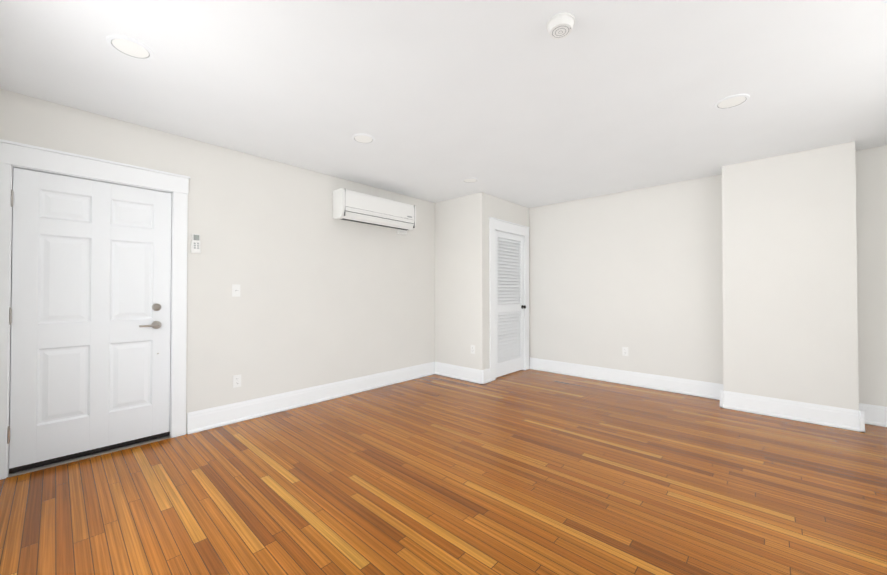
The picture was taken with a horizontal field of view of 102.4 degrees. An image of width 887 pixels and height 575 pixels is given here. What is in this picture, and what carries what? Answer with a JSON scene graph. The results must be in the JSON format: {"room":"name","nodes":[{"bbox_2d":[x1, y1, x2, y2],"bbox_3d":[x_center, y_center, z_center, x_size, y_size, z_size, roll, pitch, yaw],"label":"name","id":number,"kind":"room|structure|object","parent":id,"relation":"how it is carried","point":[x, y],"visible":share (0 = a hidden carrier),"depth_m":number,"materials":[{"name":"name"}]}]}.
{"room":"empty living room","nodes":[
{"label":"empty living room","id":0,"kind":"room"},
{"bbox_2d":[0,89,434,433],"bbox_3d":[-1.180,-0.005,4.364,0.150,2.578,5.787,-1,-1,43],"label":"wall","id":1,"kind":"structure","parent":0,"point":[325,297],"depth_m":3.64,"materials":[{"name":"grey paint"}]},
{"bbox_2d":[8,435,169,477],"bbox_3d":[-2.652,1.255,2.739,0.162,0.020,0.868,-1,-1,43],"label":"threshold","id":2,"kind":"object","parent":1,"relation":"attached to","point":[81,458],"depth_m":2.63,"materials":[{"name":"grey metal"}]},
{"bbox_2d":[7,168,171,473],"bbox_3d":[-2.602,0.220,2.698,0.112,2.050,0.872,-1,-1,43],"label":"entry door","id":3,"kind":"structure","parent":1,"relation":"in","point":[90,315],"depth_m":2.66,"materials":[{"name":"white paint"}]},
{"bbox_2d":[0,139,189,479],"bbox_3d":[-2.644,0.148,2.744,0.184,2.234,1.108,-1,-1,43],"label":"door frame","id":4,"kind":"structure","parent":1,"relation":"attached to","point":[29,157],"depth_m":2.69,"materials":[{"name":"paint"}]},
{"bbox_2d":[191,234,200,253],"bbox_3d":[-2.182,-0.385,3.145,0.030,0.170,0.068,-1,-1,43],"label":"remote control","id":5,"kind":"object","parent":1,"relation":"attached to","point":[195,245],"visible":1,"depth_m":3.14,"materials":[{"name":"white plastic"}]},
{"bbox_2d":[232,284,239,296],"bbox_3d":[-1.968,0.029,3.389,0.009,0.115,0.070,-1,-1,43],"label":"light switch","id":6,"kind":"object","parent":1,"relation":"attached to","point":[235,290],"visible":1,"depth_m":3.38,"materials":[{"name":"white plastic"}]},
{"bbox_2d":[233,374,240,387],"bbox_3d":[-1.960,0.889,3.389,0.008,0.115,0.070,-1,-1,43],"label":"outlet","id":7,"kind":"object","parent":1,"relation":"attached to","point":[236,380],"visible":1,"depth_m":3.38,"materials":[{"name":"white plastic"}]},
{"bbox_2d":[187,362,434,433],"bbox_3d":[-1.168,1.192,4.230,0.031,0.180,3.101,-1,-1,43],"label":"baseboard","id":8,"kind":"structure","parent":1,"relation":"attached to","point":[210,418],"depth_m":3.78,"materials":[{"name":"paint"}]},
{"bbox_2d":[333,188,415,234],"bbox_3d":[-0.828,-0.929,4.487,0.216,0.384,1.120,-1,-1,43],"label":"mini-split air conditioner","id":9,"kind":"object","parent":1,"relation":"attached to","point":[358,207],"visible":1,"depth_m":4.32,"materials":[{"name":"white plastic"}]},
{"bbox_2d":[0,369,886,574],"bbox_3d":[0.715,1.339,2.605,5.300,0.150,5.787,-1,-1,43],"label":"floor","id":10,"kind":"structure","parent":0,"point":[529,472],"depth_m":2.18,"materials":[{"name":"brown wood"}]},
{"bbox_2d":[0,0,886,207],"bbox_3d":[0.715,-1.389,2.637,5.300,0.150,5.787,-1,-1,43],"label":"ceiling","id":11,"kind":"structure","parent":0,"point":[513,101],"depth_m":2.28,"materials":[{"name":"white paint"}]},
{"bbox_2d":[106,34,153,59],"bbox_3d":[-1.722,-1.318,1.965,0.200,0.008,0.200,-1,-1,43],"label":"recessed light","id":12,"kind":"object","parent":11,"relation":"in","point":[130,47],"visible":1,"depth_m":1.95,"materials":[{"name":"paint"}]},
{"bbox_2d":[352,133,374,143],"bbox_3d":[-0.702,-1.304,3.133,0.200,0.008,0.200,-1,-1,43],"label":"recessed light","id":13,"kind":"object","parent":11,"relation":"in","point":[361,138],"visible":1,"depth_m":3.11,"materials":[{"name":"paint"}]},
{"bbox_2d":[462,177,478,182],"bbox_3d":[0.325,-1.291,4.294,0.200,0.008,0.200,-1,-1,43],"label":"recessed light","id":14,"kind":"object","parent":11,"relation":"in","point":[470,180],"visible":0.98,"depth_m":4.29,"materials":[{"name":"paint"}]},
{"bbox_2d":[546,12,574,38],"bbox_3d":[0.586,-1.300,1.786,0.136,0.047,0.136,-1,-1,43],"label":"smoke detector","id":15,"kind":"object","parent":11,"relation":"attached to","point":[559,25],"visible":1,"depth_m":1.75,"materials":[{"name":"white plastic"}]},
{"bbox_2d":[714,94,749,108],"bbox_3d":[2.038,-1.311,2.522,0.200,0.008,0.200,-1,-1,43],"label":"recessed light","id":16,"kind":"object","parent":11,"relation":"in","point":[732,101],"visible":1,"depth_m":2.51,"materials":[{"name":"paint"}]},
{"bbox_2d":[435,194,474,368],"bbox_3d":[0.191,0.004,5.168,0.780,2.578,0.100,-1,-1,43],"label":"wall","id":17,"kind":"structure","parent":0,"point":[462,315],"depth_m":5.12,"materials":[{"name":"grey paint"}]},
{"bbox_2d":[435,362,486,383],"bbox_3d":[0.224,1.202,5.046,0.854,0.180,0.047,-1,-1,43],"label":"baseboard","id":18,"kind":"structure","parent":17,"relation":"attached to","point":[478,376],"depth_m":5.00,"materials":[{"name":"paint"}]},
{"bbox_2d":[471,345,474,353],"bbox_3d":[0.401,0.849,4.893,0.070,0.115,0.008,-1,-1,43],"label":"outlet","id":19,"kind":"object","parent":17,"relation":"attached to","point":[472,349],"visible":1,"depth_m":4.88,"materials":[{"name":"white plastic"}]},
{"bbox_2d":[475,192,529,369],"bbox_3d":[0.914,0.006,5.300,0.100,2.578,1.273,-1,-1,43],"label":"wall","id":20,"kind":"structure","parent":0,"point":[486,205],"depth_m":4.86,"materials":[{"name":"grey paint"}]},
{"bbox_2d":[489,217,529,380],"bbox_3d":[0.963,0.164,5.327,0.132,2.261,1.071,-1,-1,43],"label":"trim","id":21,"kind":"structure","parent":20,"relation":"attached to","point":[496,224],"depth_m":5.11,"materials":[{"name":"paint"}]},
{"bbox_2d":[495,230,525,376],"bbox_3d":[0.994,0.235,5.299,0.096,2.080,0.815,-1,-1,43],"label":"louvered closet door","id":22,"kind":"structure","parent":20,"relation":"in","point":[510,306],"depth_m":5.32,"materials":[{"name":"white paint"}]},
{"bbox_2d":[529,145,886,406],"bbox_3d":[2.623,-0.001,4.696,5.000,2.578,0.150,-1,-1,43],"label":"wall","id":23,"kind":"structure","parent":0,"point":[637,273],"depth_m":4.54,"materials":[{"name":"grey paint"}]},
{"bbox_2d":[622,347,627,355],"bbox_3d":[2.425,0.854,4.761,0.070,0.115,0.008,-1,-1,43],"label":"outlet","id":24,"kind":"object","parent":23,"relation":"attached to","point":[624,351],"visible":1,"depth_m":4.76,"materials":[{"name":"white plastic"}]},
{"bbox_2d":[529,357,722,398],"bbox_3d":[2.283,1.200,4.871,2.479,0.180,0.031,-1,-1,43],"label":"baseboard","id":25,"kind":"structure","parent":23,"relation":"attached to","point":[651,381],"depth_m":4.70,"materials":[{"name":"paint"}]},
{"bbox_2d":[859,403,886,426],"bbox_3d":[4.129,1.180,3.174,0.641,0.180,0.031,-1,-1,43],"label":"baseboard","id":26,"kind":"structure","parent":23,"relation":"attached to","point":[876,415],"depth_m":3.30,"materials":[{"name":"paint"}]},
{"bbox_2d":[721,141,858,409],"bbox_3d":[3.444,-0.014,3.616,0.947,2.578,0.328,-1,-1,43],"label":"wall","id":27,"kind":"structure","parent":0,"point":[789,277],"depth_m":3.45,"materials":[{"name":"grey paint"}]},
{"bbox_2d":[715,389,866,432],"bbox_3d":[3.323,1.184,3.470,1.009,0.180,0.031,-1,-1,43],"label":"baseboard","id":28,"kind":"structure","parent":27,"relation":"attached to","point":[823,415],"depth_m":3.42,"materials":[{"name":"paint"}]}
]}

